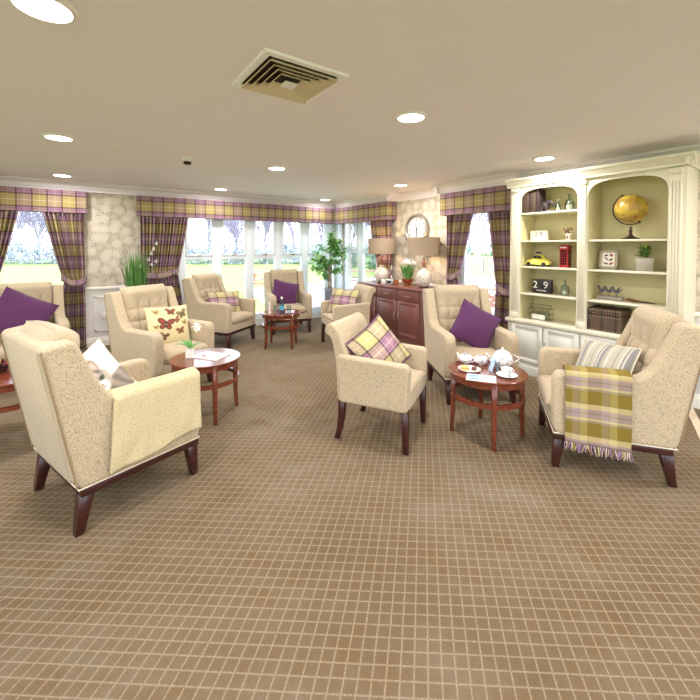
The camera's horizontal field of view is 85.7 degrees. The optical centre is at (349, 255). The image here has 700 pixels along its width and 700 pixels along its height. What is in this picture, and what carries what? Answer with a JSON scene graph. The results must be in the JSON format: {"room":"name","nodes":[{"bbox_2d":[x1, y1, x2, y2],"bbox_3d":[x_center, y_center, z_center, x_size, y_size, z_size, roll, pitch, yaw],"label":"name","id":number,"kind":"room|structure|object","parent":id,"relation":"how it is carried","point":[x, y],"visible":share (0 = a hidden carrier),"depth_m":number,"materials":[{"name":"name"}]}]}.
{"room":"care facility","nodes":[
{"label":"care facility","id":0,"kind":"room"},
{"bbox_2d":[84,192,332,338],"bbox_3d":[-3.528,0.136,5.902,8.500,2.400,0.250,-1,2,-36],"label":"wall","id":1,"kind":"structure","parent":0,"point":[112,229],"depth_m":5.65,"materials":[{"name":"paper"}]},
{"bbox_2d":[0,186,86,213],"bbox_3d":[-4.318,-0.754,5.069,1.270,0.313,0.126,-1,2,-36],"label":"pelmet","id":2,"kind":"object","parent":1,"relation":"attached to","point":[25,199],"visible":1,"depth_m":5.10,"materials":[{"name":"fabric"}]},
{"bbox_2d":[0,210,17,272],"bbox_3d":[-4.581,0.370,4.874,0.483,1.955,0.113,-1,2,-36],"label":"curtain","id":3,"kind":"object","parent":2,"relation":"hanging from","point":[8,218],"visible":0.88,"depth_m":4.93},
{"bbox_2d":[43,212,86,348],"bbox_3d":[-3.995,0.359,5.298,0.482,1.955,0.113,-1,2,-36],"label":"curtain","id":4,"kind":"object","parent":2,"relation":"hanging from","point":[65,230],"visible":0.77,"depth_m":5.34,"materials":[{"name":"fabric"}]},
{"bbox_2d":[80,336,109,348],"bbox_3d":[-4.934,1.301,4.746,4.330,0.130,0.022,-1,2,-36],"label":"baseboard","id":5,"kind":"structure","parent":1,"relation":"attached to","point":[105,340],"depth_m":5.59,"materials":[{"name":"white paint"}]},
{"bbox_2d":[85,285,127,290],"bbox_3d":[-3.540,0.480,5.732,0.790,0.050,0.026,-1,2,-36],"label":"trim","id":6,"kind":"structure","parent":1,"relation":"attached to","point":[103,287],"depth_m":5.63,"materials":[{"name":"white paint"}]},
{"bbox_2d":[0,175,335,208],"bbox_3d":[-3.405,-0.995,5.702,8.000,0.130,0.110,-1,2,-36],"label":"trim","id":7,"kind":"structure","parent":1,"relation":"attached to","point":[14,181],"depth_m":5.86,"materials":[{"name":"paint"}]},
{"bbox_2d":[136,195,333,223],"bbox_3d":[-1.829,-0.802,6.870,3.595,0.313,0.126,-1,2,-36],"label":"pelmet","id":8,"kind":"object","parent":1,"relation":"attached to","point":[155,206],"visible":1,"depth_m":6.58,"materials":[{"name":"fabric"}]},
{"bbox_2d":[140,216,187,305],"bbox_3d":[-2.960,0.339,6.047,0.721,1.955,0.112,-1,2,-36],"label":"curtain","id":9,"kind":"object","parent":8,"relation":"hanging from","point":[169,233],"visible":0.51,"depth_m":6.03,"materials":[{"name":"fabric"}]},
{"bbox_2d":[178,219,335,319],"bbox_3d":[-1.761,0.194,7.104,3.610,2.020,0.107,-1,2,-36],"label":"window","id":10,"kind":"structure","parent":1,"relation":"in","point":[217,255],"depth_m":7.04,"materials":[{"name":"plastic"}]},
{"bbox_2d":[336,224,341,288],"bbox_3d":[-0.231,0.143,8.085,0.099,2.270,0.079,-1,2,-36],"label":"trim","id":11,"kind":"structure","parent":1,"relation":"attached to","point":[338,226],"depth_m":8.05,"materials":[{"name":"plastic"}]},
{"bbox_2d":[0,317,699,699],"bbox_3d":[-0.429,1.507,1.655,8.400,0.120,10.720,-1,2,-36],"label":"floor","id":12,"kind":"structure","parent":0,"point":[298,561],"depth_m":1.77,"materials":[{"name":"carpet"}]},
{"bbox_2d":[0,368,19,412],"bbox_3d":[-2.618,1.161,2.914,0.594,0.507,0.594,1,2,42],"label":"round table","id":13,"kind":"object","parent":12,"relation":"on","point":[6,383],"visible":0.13,"depth_m":2.71,"materials":[{"name":"brown wood"}]},
{"bbox_2d":[0,281,69,360],"bbox_3d":[-3.640,0.852,4.242,0.720,1.056,0.852,-1,2,-42],"label":"chair","id":14,"kind":"object","parent":12,"relation":"on","point":[44,291],"visible":0.27,"depth_m":4.48,"materials":[{"name":"beige fabric"}]},
{"bbox_2d":[0,340,5,359],"bbox_3d":[-3.556,0.982,4.151,0.516,0.150,0.600,-1,2,-42],"label":"seat cushion","id":15,"kind":"object","parent":14,"relation":"on","point":[2,355],"depth_m":3.81,"materials":[{"name":"beige fabric"}]},
{"bbox_2d":[0,281,59,339],"bbox_3d":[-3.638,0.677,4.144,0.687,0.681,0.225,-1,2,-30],"label":"cushion","id":16,"kind":"object","parent":14,"relation":"on","point":[16,308],"visible":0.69,"depth_m":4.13,"materials":[{"name":"purple fabric"}]},
{"bbox_2d":[0,320,199,537],"bbox_3d":[-1.500,0.901,2.338,0.720,1.056,0.852,1,2,36],"label":"chair","id":17,"kind":"object","parent":12,"relation":"on","point":[67,413],"visible":0.84,"depth_m":1.96,"materials":[{"name":"beige fabric"}]},
{"bbox_2d":[20,320,79,348],"bbox_3d":[-1.645,0.687,2.129,0.524,0.616,0.259,1,2,36],"label":"cushion","id":18,"kind":"object","parent":17,"relation":"on","point":[39,332],"depth_m":1.99,"materials":[{"name":"beige fabric"}]},
{"bbox_2d":[83,339,136,390],"bbox_3d":[-1.564,0.794,2.321,0.208,0.514,0.528,0,2,10],"label":"cushion","id":19,"kind":"object","parent":17,"relation":"on","point":[111,375],"visible":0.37,"depth_m":2.36,"materials":[{"name":"fabric"}]},
{"bbox_2d":[107,367,201,474],"bbox_3d":[-1.172,0.944,2.251,0.154,0.424,0.536,1,2,36],"label":"throw blanket","id":20,"kind":"object","parent":17,"relation":"on","point":[148,415],"visible":0.95,"depth_m":2.18,"materials":[{"name":"fabric"}]},
{"bbox_2d":[118,242,157,286],"bbox_3d":[-3.075,0.567,5.455,0.471,1.561,0.464,1,2,23],"label":"grass plant","id":21,"kind":"object","parent":12,"relation":"on","point":[136,272],"visible":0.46,"depth_m":5.36,"materials":[{"name":"green plant"}]},
{"bbox_2d":[104,283,213,381],"bbox_3d":[-2.014,0.857,4.038,0.852,1.056,0.720,1,2,28],"label":"chair","id":22,"kind":"object","parent":12,"relation":"on","point":[130,338],"visible":0.66,"depth_m":3.86,"materials":[{"name":"beige fabric"}]},
{"bbox_2d":[119,283,167,330],"bbox_3d":[-2.234,0.634,4.149,0.259,0.616,0.524,1,2,28],"label":"cushion","id":23,"kind":"object","parent":22,"relation":"on","point":[134,299],"depth_m":4.02,"materials":[{"name":"beige fabric"}]},
{"bbox_2d":[144,304,190,343],"bbox_3d":[-1.933,0.740,4.015,0.181,0.427,0.482,1,2,38],"label":"cushion","id":24,"kind":"object","parent":22,"relation":"on","point":[171,322],"visible":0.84,"depth_m":3.97,"materials":[{"name":"fabric"}]},
{"bbox_2d":[164,340,208,363],"bbox_3d":[-1.902,0.986,3.982,0.600,0.150,0.516,1,2,28],"label":"seat cushion","id":25,"kind":"object","parent":22,"relation":"on","point":[171,350],"depth_m":3.83,"materials":[{"name":"beige fabric"}]},
{"bbox_2d":[169,348,240,425],"bbox_3d":[-1.278,1.149,3.353,0.594,0.507,0.594,0,2,9],"label":"round table","id":26,"kind":"object","parent":12,"relation":"on","point":[178,362],"visible":0.7,"depth_m":3.19,"materials":[{"name":"brown wood"}]},
{"bbox_2d":[175,322,200,357],"bbox_3d":[-1.406,0.740,3.312,0.193,0.314,0.136,0,2,14],"label":"orchid","id":27,"kind":"object","parent":26,"relation":"on","point":[189,351],"visible":1,"depth_m":3.31,"materials":[{"name":"white plant"}]},
{"bbox_2d":[193,351,230,360],"bbox_3d":[-1.241,0.892,3.367,0.270,0.007,0.200,1,2,19],"label":"magazine","id":28,"kind":"object","parent":26,"relation":"on","point":[207,355],"visible":1,"depth_m":3.36,"materials":[{"name":"paper"}]},
{"bbox_2d":[182,273,255,348],"bbox_3d":[-2.008,0.809,5.868,0.852,1.056,0.720,1,2,19],"label":"chair","id":29,"kind":"object","parent":12,"relation":"on","point":[226,322],"visible":0.89,"depth_m":5.62,"materials":[{"name":"beige fabric"}]},
{"bbox_2d":[192,273,219,301],"bbox_3d":[-2.244,0.587,5.944,0.259,0.616,0.524,1,2,19],"label":"cushion","id":30,"kind":"object","parent":29,"relation":"on","point":[210,282],"depth_m":5.82,"materials":[{"name":"beige fabric"}]},
{"bbox_2d":[206,291,240,311],"bbox_3d":[-1.933,0.718,5.808,0.182,0.379,0.560,1,2,45],"label":"cushion","id":31,"kind":"object","parent":29,"relation":"on","point":[230,297],"visible":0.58,"depth_m":5.80,"materials":[{"name":"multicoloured fabric"}]},
{"bbox_2d":[232,311,253,323],"bbox_3d":[-1.889,0.938,5.830,0.600,0.150,0.516,1,2,19],"label":"seat cushion","id":32,"kind":"object","parent":29,"relation":"on","point":[238,317],"depth_m":5.77,"materials":[{"name":"beige fabric"}]},
{"bbox_2d":[261,309,300,349],"bbox_3d":[-1.025,1.090,5.621,0.594,0.507,0.594,0,2,0],"label":"round table","id":33,"kind":"object","parent":12,"relation":"on","point":[274,317],"visible":0.94,"depth_m":5.43,"materials":[{"name":"brown wood"}]},
{"bbox_2d":[263,269,311,334],"bbox_3d":[-1.129,0.785,6.772,0.720,1.056,0.852,-1,2,-21],"label":"chair","id":34,"kind":"object","parent":12,"relation":"on","point":[303,303],"visible":0.56,"depth_m":6.80,"materials":[{"name":"beige fabric"}]},
{"bbox_2d":[270,269,298,301],"bbox_3d":[-1.218,0.559,7.000,0.524,0.616,0.259,-1,2,-21],"label":"cushion","id":35,"kind":"object","parent":34,"relation":"on","point":[285,275],"depth_m":6.96,"materials":[{"name":"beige fabric"}]},
{"bbox_2d":[272,279,298,303],"bbox_3d":[-1.158,0.660,6.705,0.544,0.494,0.195,0,2,-16],"label":"cushion","id":36,"kind":"object","parent":34,"relation":"on","point":[288,291],"visible":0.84,"depth_m":6.66,"materials":[{"name":"purple fabric"}]},
{"bbox_2d":[277,302,306,312],"bbox_3d":[-1.084,0.916,6.658,0.516,0.150,0.600,-1,2,-21],"label":"seat cushion","id":37,"kind":"object","parent":34,"relation":"on","point":[302,306],"depth_m":6.48,"materials":[{"name":"beige fabric"}]},
{"bbox_2d":[310,228,349,300],"bbox_3d":[-0.402,0.382,7.431,0.798,1.828,0.810,1,2,20],"label":"indoor tree","id":38,"kind":"object","parent":12,"relation":"on","point":[325,264],"visible":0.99,"depth_m":7.36,"materials":[{"name":"green plant"}]},
{"bbox_2d":[320,283,375,350],"bbox_3d":[-0.035,0.896,5.717,0.679,0.890,0.610,-1,2,-23],"label":"armchair","id":39,"kind":"object","parent":12,"relation":"on","point":[364,298],"visible":0.61,"depth_m":5.53,"materials":[{"name":"beige fabric"}]},
{"bbox_2d":[326,287,359,312],"bbox_3d":[-0.107,0.686,5.704,0.507,0.371,0.203,1,2,35],"label":"cushion","id":40,"kind":"object","parent":39,"relation":"on","point":[338,296],"visible":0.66,"depth_m":5.66,"materials":[{"name":"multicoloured fabric"}]},
{"bbox_2d":[325,312,427,455],"bbox_3d":[0.228,0.965,3.062,0.679,0.890,0.610,1,2,24],"label":"armchair","id":41,"kind":"object","parent":12,"relation":"on","point":[365,382],"visible":0.96,"depth_m":2.82,"materials":[{"name":"beige fabric"}]},
{"bbox_2d":[345,313,411,363],"bbox_3d":[0.239,0.756,3.030,0.243,0.532,0.567,1,2,45],"label":"cushion","id":42,"kind":"object","parent":41,"relation":"on","point":[376,340],"visible":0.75,"depth_m":2.99,"materials":[{"name":"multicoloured fabric"}]},
{"bbox_2d":[410,369,425,393],"bbox_3d":[0.320,0.974,3.021,0.470,0.095,0.460,1,2,24],"label":"seat cushion","id":43,"kind":"object","parent":41,"relation":"on","point":[418,376],"depth_m":2.98,"materials":[{"name":"beige fabric"}]},
{"bbox_2d":[370,220,391,277],"bbox_3d":[0.554,0.317,6.894,0.113,1.956,0.582,-1,2,-36],"label":"curtain","id":44,"kind":"object","parent":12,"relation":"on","point":[383,228],"visible":0.23,"depth_m":6.80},
{"bbox_2d":[357,281,433,345],"bbox_3d":[0.779,0.904,6.274,0.530,0.845,1.560,-1,2,-36],"label":"sideboard","id":45,"kind":"object","parent":12,"relation":"on","point":[400,307],"visible":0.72,"depth_m":5.87,"materials":[{"name":"brown wood"}]},
{"bbox_2d":[368,238,395,282],"bbox_3d":[0.556,0.085,6.604,0.480,0.775,0.480,-1,2,-36],"label":"table lamp","id":46,"kind":"object","parent":45,"relation":"on","point":[381,246],"visible":0.87,"depth_m":6.43,"materials":[{"name":"beige"}]},
{"bbox_2d":[399,259,415,285],"bbox_3d":[0.933,0.267,6.173,0.305,0.433,0.288,1,2,22],"label":"potted plant","id":47,"kind":"object","parent":45,"relation":"on","point":[407,280],"visible":1,"depth_m":6.10,"materials":[{"name":"green plant"}]},
{"bbox_2d":[408,237,439,287],"bbox_3d":[1.136,0.106,5.802,0.480,0.775,0.480,-1,2,-36],"label":"table lamp","id":48,"kind":"object","parent":45,"relation":"on","point":[425,246],"visible":1,"depth_m":5.64,"materials":[{"name":"white"}]},
{"bbox_2d":[446,214,472,284],"bbox_3d":[1.586,0.353,5.503,0.113,1.956,0.483,-1,2,-36],"label":"curtain","id":49,"kind":"object","parent":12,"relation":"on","point":[458,226],"visible":0.53,"depth_m":5.51,"materials":[{"name":"fabric"}]},
{"bbox_2d":[422,284,518,404],"bbox_3d":[1.216,0.860,3.933,0.720,1.056,0.852,0,2,-4],"label":"chair","id":50,"kind":"object","parent":12,"relation":"on","point":[442,304],"visible":0.57,"depth_m":3.99,"materials":[{"name":"beige fabric"}]},
{"bbox_2d":[434,284,479,341],"bbox_3d":[1.198,0.633,4.176,0.524,0.616,0.259,0,2,-4],"label":"cushion","id":51,"kind":"object","parent":50,"relation":"on","point":[448,299],"depth_m":4.12,"materials":[{"name":"beige fabric"}]},
{"bbox_2d":[449,298,501,347],"bbox_3d":[1.281,0.724,3.864,0.572,0.554,0.215,0,2,8],"label":"cushion","id":52,"kind":"object","parent":50,"relation":"on","point":[474,326],"visible":0.97,"depth_m":3.81,"materials":[{"name":"purple fabric"}]},
{"bbox_2d":[455,342,495,360],"bbox_3d":[1.225,0.991,3.810,0.516,0.150,0.600,0,2,-4],"label":"seat cushion","id":53,"kind":"object","parent":50,"relation":"on","point":[461,347],"depth_m":3.70,"materials":[{"name":"beige fabric"}]},
{"bbox_2d":[448,359,527,451],"bbox_3d":[1.087,1.158,2.997,0.594,0.507,0.594,-1,2,-36],"label":"round table","id":54,"kind":"object","parent":12,"relation":"on","point":[517,384],"visible":0.77,"depth_m":2.84,"materials":[{"name":"brown wood"}]},
{"bbox_2d":[456,352,474,363],"bbox_3d":[0.970,0.861,3.168,0.142,0.078,0.107,0,2,8],"label":"milk jug","id":55,"kind":"object","parent":54,"relation":"on","point":[465,358],"visible":1,"depth_m":3.13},
{"bbox_2d":[466,373,495,382],"bbox_3d":[0.975,0.909,2.805,0.210,0.002,0.150,1,2,20],"label":"leaflet","id":56,"kind":"object","parent":54,"relation":"on","point":[474,377],"visible":1,"depth_m":2.79,"materials":[{"name":"paper"}]},
{"bbox_2d":[475,354,487,364],"bbox_3d":[1.094,0.866,3.143,0.110,0.070,0.110,0,2,9],"label":"sugar bowl","id":57,"kind":"object","parent":54,"relation":"on","point":[480,359],"visible":1,"depth_m":3.10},
{"bbox_2d":[486,347,519,367],"bbox_3d":[1.246,0.823,3.079,0.232,0.159,0.164,-1,2,-34],"label":"teapot","id":58,"kind":"object","parent":54,"relation":"on","point":[503,357],"visible":0.84,"depth_m":3.03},
{"bbox_2d":[505,151,699,410],"bbox_3d":[2.529,0.247,3.974,0.452,2.278,1.730,-1,2,-36],"label":"bookcase","id":59,"kind":"object","parent":12,"relation":"on","point":[668,183],"visible":0.7,"depth_m":3.91,"materials":[{"name":"wood"}]},
{"bbox_2d":[525,252,552,266],"bbox_3d":[2.219,0.038,4.440,0.116,0.172,0.295,-1,2,-36],"label":"toy car","id":60,"kind":"object","parent":59,"relation":"on","point":[539,259],"visible":0.99,"depth_m":4.39,"materials":[{"name":"yellow paint"}]},
{"bbox_2d":[530,230,548,239],"bbox_3d":[2.233,-0.239,4.445,0.043,0.115,0.200,-1,2,-36],"label":"block","id":61,"kind":"object","parent":59,"relation":"on","point":[534,235],"visible":0.98,"depth_m":4.42,"materials":[{"name":"white"}]},
{"bbox_2d":[535,189,545,211],"bbox_3d":[2.210,-0.637,4.371,0.166,0.270,0.036,-1,2,-36],"label":"book","id":62,"kind":"object","parent":59,"relation":"on","point":[540,195],"visible":0.9,"depth_m":4.33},
{"bbox_2d":[529,303,553,320],"bbox_3d":[2.240,0.656,4.424,0.118,0.176,0.236,-1,2,-36],"label":"wire basket","id":63,"kind":"object","parent":59,"relation":"on","point":[536,316],"visible":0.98,"depth_m":4.40,"materials":[{"name":"white paint"}]},
{"bbox_2d":[532,279,552,293],"bbox_3d":[2.260,0.357,4.424,0.063,0.160,0.216,-1,2,-36],"label":"block","id":64,"kind":"object","parent":59,"relation":"on","point":[544,286],"visible":1,"depth_m":4.40,"materials":[{"name":"black paint"}]},
{"bbox_2d":[505,316,620,339],"bbox_3d":[2.537,0.776,4.012,0.410,0.038,1.680,-1,2,-36],"label":"countertop","id":65,"kind":"structure","parent":59,"relation":"on","point":[559,324],"depth_m":4.14,"materials":[{"name":"wood"}]},
{"bbox_2d":[559,245,571,267],"bbox_3d":[2.407,0.004,4.213,0.102,0.252,0.100,-1,2,-36],"label":"box","id":66,"kind":"object","parent":59,"relation":"on","point":[565,250],"visible":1,"depth_m":4.18,"materials":[{"name":"red"}]},
{"bbox_2d":[598,250,618,269],"bbox_3d":[2.675,0.039,3.895,0.062,0.200,0.170,-1,2,-36],"label":"picture frame","id":67,"kind":"object","parent":59,"relation":"on","point":[608,259],"visible":0.99,"depth_m":3.88,"materials":[{"name":"wood"}]},
{"bbox_2d":[602,253,614,266],"bbox_3d":[2.667,0.039,3.890,0.020,0.143,0.114,-1,2,-36],"label":"print","id":68,"kind":"object","parent":67,"relation":"attached to","point":[608,259],"depth_m":3.89,"materials":[{"name":"paper"}]},
{"bbox_2d":[587,305,630,333],"bbox_3d":[2.644,0.646,3.877,0.279,0.229,0.338,-1,2,-36],"label":"books","id":69,"kind":"object","parent":59,"relation":"on","point":[612,319],"visible":0.96,"depth_m":3.78,"materials":[{"name":"leather"}]},
{"bbox_2d":[596,285,623,300],"bbox_3d":[2.656,0.379,3.863,0.056,0.146,0.242,-1,2,-36],"label":"bird ornament","id":70,"kind":"object","parent":59,"relation":"on","point":[603,297],"visible":1,"depth_m":3.84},
{"bbox_2d":[612,194,648,238],"bbox_3d":[2.752,-0.386,3.693,0.274,0.449,0.274,0,2,-3],"label":"globe","id":71,"kind":"object","parent":59,"relation":"on","point":[629,208],"visible":0.95,"depth_m":3.62,"materials":[{"name":"yellow metal"}]},
{"bbox_2d":[635,244,653,271],"bbox_3d":[2.832,0.011,3.631,0.170,0.267,0.198,1,2,39],"label":"potted plant","id":72,"kind":"object","parent":59,"relation":"on","point":[645,263],"visible":1,"depth_m":3.59,"materials":[{"name":"green plant"}]},
{"bbox_2d":[537,304,699,487],"bbox_3d":[1.848,0.891,2.714,0.852,1.056,0.720,1,2,19],"label":"chair","id":73,"kind":"object","parent":12,"relation":"on","point":[665,372],"visible":0.62,"depth_m":2.35,"materials":[{"name":"beige fabric"}]},
{"bbox_2d":[537,375,551,409],"bbox_3d":[1.729,1.018,2.759,0.600,0.150,0.516,1,2,19],"label":"seat cushion","id":74,"kind":"object","parent":73,"relation":"on","point":[544,381],"depth_m":2.82,"materials":[{"name":"beige fabric"}]},
{"bbox_2d":[562,364,633,461],"bbox_3d":[1.605,1.010,2.460,0.387,0.558,0.157,1,2,19],"label":"throw blanket","id":75,"kind":"object","parent":73,"relation":"on","point":[598,401],"visible":0.98,"depth_m":2.40,"materials":[{"name":"fabric"}]},
{"bbox_2d":[575,337,642,374],"bbox_3d":[1.812,0.794,2.703,0.207,0.359,0.467,0,2,-14],"label":"cushion","id":76,"kind":"object","parent":73,"relation":"on","point":[593,353],"visible":0.47,"depth_m":2.65,"materials":[{"name":"fabric"}]},
{"bbox_2d":[626,304,685,374],"bbox_3d":[2.084,0.674,2.626,0.259,0.616,0.524,1,2,19],"label":"cushion","id":77,"kind":"object","parent":73,"relation":"on","point":[650,326],"depth_m":2.53,"materials":[{"name":"beige fabric"}]},
{"bbox_2d":[0,0,699,201],"bbox_3d":[-0.429,-1.027,1.589,8.600,0.150,10.920,-1,2,-36],"label":"ceiling","id":78,"kind":"structure","parent":0,"point":[500,86],"depth_m":2.21,"materials":[{"name":"paint"}]},
{"bbox_2d":[6,0,78,24],"bbox_3d":[-1.164,-0.941,1.430,0.224,0.014,0.224,-1,2,-36],"label":"recessed light","id":79,"kind":"object","parent":78,"relation":"in","point":[58,12],"visible":1,"depth_m":1.44,"materials":[{"name":"white paint"}]},
{"bbox_2d":[41,133,74,141],"bbox_3d":[-2.435,-0.986,3.151,0.224,0.014,0.224,-1,2,-36],"label":"recessed light","id":80,"kind":"object","parent":78,"relation":"in","point":[52,136],"visible":1,"depth_m":3.12,"materials":[{"name":"white"}]},
{"bbox_2d":[45,135,71,140],"bbox_3d":[-2.435,-0.984,3.151,0.180,0.011,0.180,-1,2,-36],"label":"diffuser","id":81,"kind":"object","parent":80,"relation":"attached to","point":[52,137],"depth_m":3.13,"materials":[{"name":"white"}]},
{"bbox_2d":[231,47,348,103],"bbox_3d":[-0.336,-0.948,2.060,0.476,0.040,0.476,-1,2,-36],"label":"ceiling vent","id":82,"kind":"object","parent":78,"relation":"in","point":[271,72],"visible":1,"depth_m":2.02,"materials":[{"name":"metal"}]},
{"bbox_2d":[395,111,426,122],"bbox_3d":[0.429,-0.973,2.657,0.224,0.014,0.224,-1,2,-36],"label":"recessed light","id":83,"kind":"object","parent":78,"relation":"in","point":[410,116],"visible":1,"depth_m":2.63,"materials":[{"name":"white"}]},
{"bbox_2d":[398,114,423,121],"bbox_3d":[0.429,-0.971,2.657,0.180,0.011,0.180,-1,2,-36],"label":"diffuser","id":84,"kind":"object","parent":83,"relation":"attached to","point":[401,117],"depth_m":2.64,"materials":[{"name":"white"}]},
{"bbox_2d":[342,170,699,393],"bbox_3d":[2.986,0.187,3.939,0.250,2.400,10.570,-1,2,-36],"label":"wall","id":85,"kind":"structure","parent":0,"point":[436,265],"depth_m":6.06,"materials":[{"name":"paint"}]},
{"bbox_2d":[343,222,376,289],"bbox_3d":[0.340,0.009,7.483,0.107,1.670,1.600,-1,2,-36],"label":"window","id":86,"kind":"structure","parent":85,"relation":"in","point":[361,265],"depth_m":7.70,"materials":[{"name":"glass"}]},
{"bbox_2d":[333,193,396,207],"bbox_3d":[0.269,-1.034,7.219,0.270,0.130,1.780,-1,2,-36],"label":"trim","id":87,"kind":"structure","parent":85,"relation":"attached to","point":[392,197],"depth_m":7.00,"materials":[{"name":"paint"}]},
{"bbox_2d":[334,201,396,223],"bbox_3d":[0.250,-0.812,7.273,0.236,0.313,1.660,-1,2,-36],"label":"pelmet","id":88,"kind":"object","parent":85,"relation":"attached to","point":[386,210],"visible":1,"depth_m":6.99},
{"bbox_2d":[405,214,429,239],"bbox_3d":[1.104,-0.439,6.246,0.075,0.524,0.524,-1,2,-36],"label":"wall clock","id":89,"kind":"object","parent":85,"relation":"attached to","point":[417,225],"visible":0.8,"depth_m":6.23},
{"bbox_2d":[397,188,439,201],"bbox_3d":[1.122,-1.007,6.177,0.110,0.130,1.130,-1,2,-36],"label":"trim","id":90,"kind":"structure","parent":85,"relation":"attached to","point":[428,192],"depth_m":6.21,"materials":[{"name":"paint"}]},
{"bbox_2d":[460,247,466,284],"bbox_3d":[1.979,0.139,5.389,0.070,1.820,0.920,-1,2,-36],"label":"window","id":91,"kind":"structure","parent":85,"relation":"in","point":[463,278],"depth_m":5.71,"materials":[{"name":"glass"}]},
{"bbox_2d":[440,185,510,215],"bbox_3d":[1.770,-0.750,5.208,0.196,0.317,1.190,-1,2,-36],"label":"pelmet","id":92,"kind":"object","parent":85,"relation":"attached to","point":[497,198],"visible":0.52,"depth_m":5.12,"materials":[{"name":"fabric"}]},
{"bbox_2d":[488,211,509,329],"bbox_3d":[2.001,0.368,4.929,0.113,1.955,0.461,-1,2,-36],"label":"curtain","id":93,"kind":"object","parent":92,"relation":"hanging from","point":[499,222],"visible":0.46,"depth_m":4.94,"materials":[{"name":"fabric"}]},
{"bbox_2d":[431,171,522,194],"bbox_3d":[1.714,-0.982,5.223,0.270,0.130,1.330,-1,2,-36],"label":"trim","id":94,"kind":"structure","parent":85,"relation":"attached to","point":[497,179],"depth_m":5.10,"materials":[{"name":"paint"}]},
{"bbox_2d":[521,143,699,176],"bbox_3d":[3.975,-0.904,2.237,0.110,0.130,6.200,-1,2,-36],"label":"trim","id":95,"kind":"structure","parent":85,"relation":"attached to","point":[695,147],"depth_m":3.87,"materials":[{"name":"paint"}]},
{"bbox_2d":[689,409,699,438],"bbox_3d":[2.876,1.406,3.117,0.060,0.006,0.881,1,2,35],"label":"trim","id":96,"kind":"structure","parent":85,"relation":"attached to","point":[693,416],"depth_m":3.19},
{"label":"outside","id":97,"kind":"structure","parent":0,"visible":0},
{"bbox_2d":[0,252,494,317],"bbox_3d":[3.355,1.161,20.984,150.000,0.200,90.000,-1,2,-36],"label":"lawn","id":98,"kind":"structure","parent":97,"point":[14,272],"depth_m":22.91,"materials":[{"name":"green plant"}]},
{"bbox_2d":[9,211,44,262],"bbox_3d":[-32.348,-3.057,36.890,5.175,7.401,4.355,-1,2,-32],"label":"bare tree","id":99,"kind":"object","parent":98,"relation":"on","point":[23,214],"visible":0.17,"depth_m":36.91,"materials":[{"name":"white plant"}]},
{"bbox_2d":[5,238,54,264],"bbox_3d":[-30.032,-0.363,34.307,5.524,2.630,5.498,1,2,31],"label":"shrub","id":100,"kind":"object","parent":98,"relation":"on","point":[19,247],"visible":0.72,"depth_m":33.90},
{"bbox_2d":[15,211,47,260],"bbox_3d":[-33.208,-2.992,40.633,4.552,7.074,5.702,1,2,31],"label":"bare tree","id":101,"kind":"object","parent":98,"relation":"on","point":[41,228],"visible":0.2,"depth_m":40.14,"materials":[{"name":"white plant"}]},
{"bbox_2d":[15,246,56,264],"bbox_3d":[-27.552,-0.137,34.981,5.524,2.033,5.498,-1,2,-21],"label":"shrub","id":102,"kind":"object","parent":98,"relation":"on","point":[42,249],"visible":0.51,"depth_m":33.73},
{"bbox_2d":[188,240,244,264],"bbox_3d":[-11.896,-0.364,34.334,5.498,2.630,5.524,0,2,-8],"label":"shrub","id":103,"kind":"object","parent":98,"relation":"on","point":[207,248],"visible":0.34,"depth_m":33.51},
{"bbox_2d":[224,220,261,248],"bbox_3d":[-10.986,-2.184,36.167,4.355,5.693,5.175,0,2,3],"label":"bare tree","id":104,"kind":"object","parent":98,"relation":"on","point":[233,224],"visible":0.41,"depth_m":36.15,"materials":[{"name":"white plant"}]},
{"bbox_2d":[222,245,273,263],"bbox_3d":[-9.092,-0.138,35.048,5.524,2.033,5.498,1,2,30],"label":"shrub","id":105,"kind":"object","parent":98,"relation":"on","point":[258,250],"visible":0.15,"depth_m":34.22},
{"bbox_2d":[256,221,286,252],"bbox_3d":[-8.748,-3.198,39.075,4.552,7.568,5.702,-1,2,-25],"label":"bare tree","id":106,"kind":"object","parent":98,"relation":"on","point":[266,224],"visible":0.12,"depth_m":39.21,"materials":[{"name":"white plant"}]},
{"bbox_2d":[256,241,313,263],"bbox_3d":[-6.095,-0.276,35.632,5.524,2.331,5.498,-1,2,-22],"label":"shrub","id":107,"kind":"object","parent":98,"relation":"on","point":[286,248],"visible":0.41,"depth_m":35.05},
{"bbox_2d":[285,222,316,259],"bbox_3d":[-6.219,-3.942,41.146,6.479,8.946,4.923,0,2,-13],"label":"bare tree","id":108,"kind":"object","parent":98,"relation":"on","point":[289,224],"visible":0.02,"depth_m":40.56,"materials":[{"name":"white plant"}]},
{"bbox_2d":[287,238,322,264],"bbox_3d":[-2.797,-0.361,34.234,5.498,2.630,5.524,0,2,17],"label":"shrub","id":109,"kind":"object","parent":98,"relation":"on","point":[317,242],"visible":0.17,"depth_m":33.31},
{"bbox_2d":[468,213,488,251],"bbox_3d":[10.676,-3.196,32.397,4.923,7.914,6.479,-1,2,-41],"label":"bare tree","id":110,"kind":"object","parent":98,"relation":"on","point":[482,214],"visible":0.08,"depth_m":31.92,"materials":[{"name":"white plant"}]},
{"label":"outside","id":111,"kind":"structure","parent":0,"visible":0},
{"bbox_2d":[254,276,495,314],"bbox_3d":[5.533,1.333,10.216,19.508,0.020,15.055,1,2,43],"label":"patio","id":112,"kind":"structure","parent":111,"point":[316,289],"depth_m":13.78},
{"bbox_2d":[467,253,493,277],"bbox_3d":[8.451,0.544,16.075,0.120,1.250,12.100,-1,2,-36],"label":"fence","id":113,"kind":"object","parent":112,"relation":"on","point":[469,257],"visible":0.12,"depth_m":18.74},
{"bbox_2d":[478,284,495,307],"bbox_3d":[3.297,1.011,8.095,1.700,0.735,1.600,1,2,44],"label":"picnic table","id":114,"kind":"object","parent":112,"relation":"on","point":[491,287],"visible":0.09,"depth_m":7.96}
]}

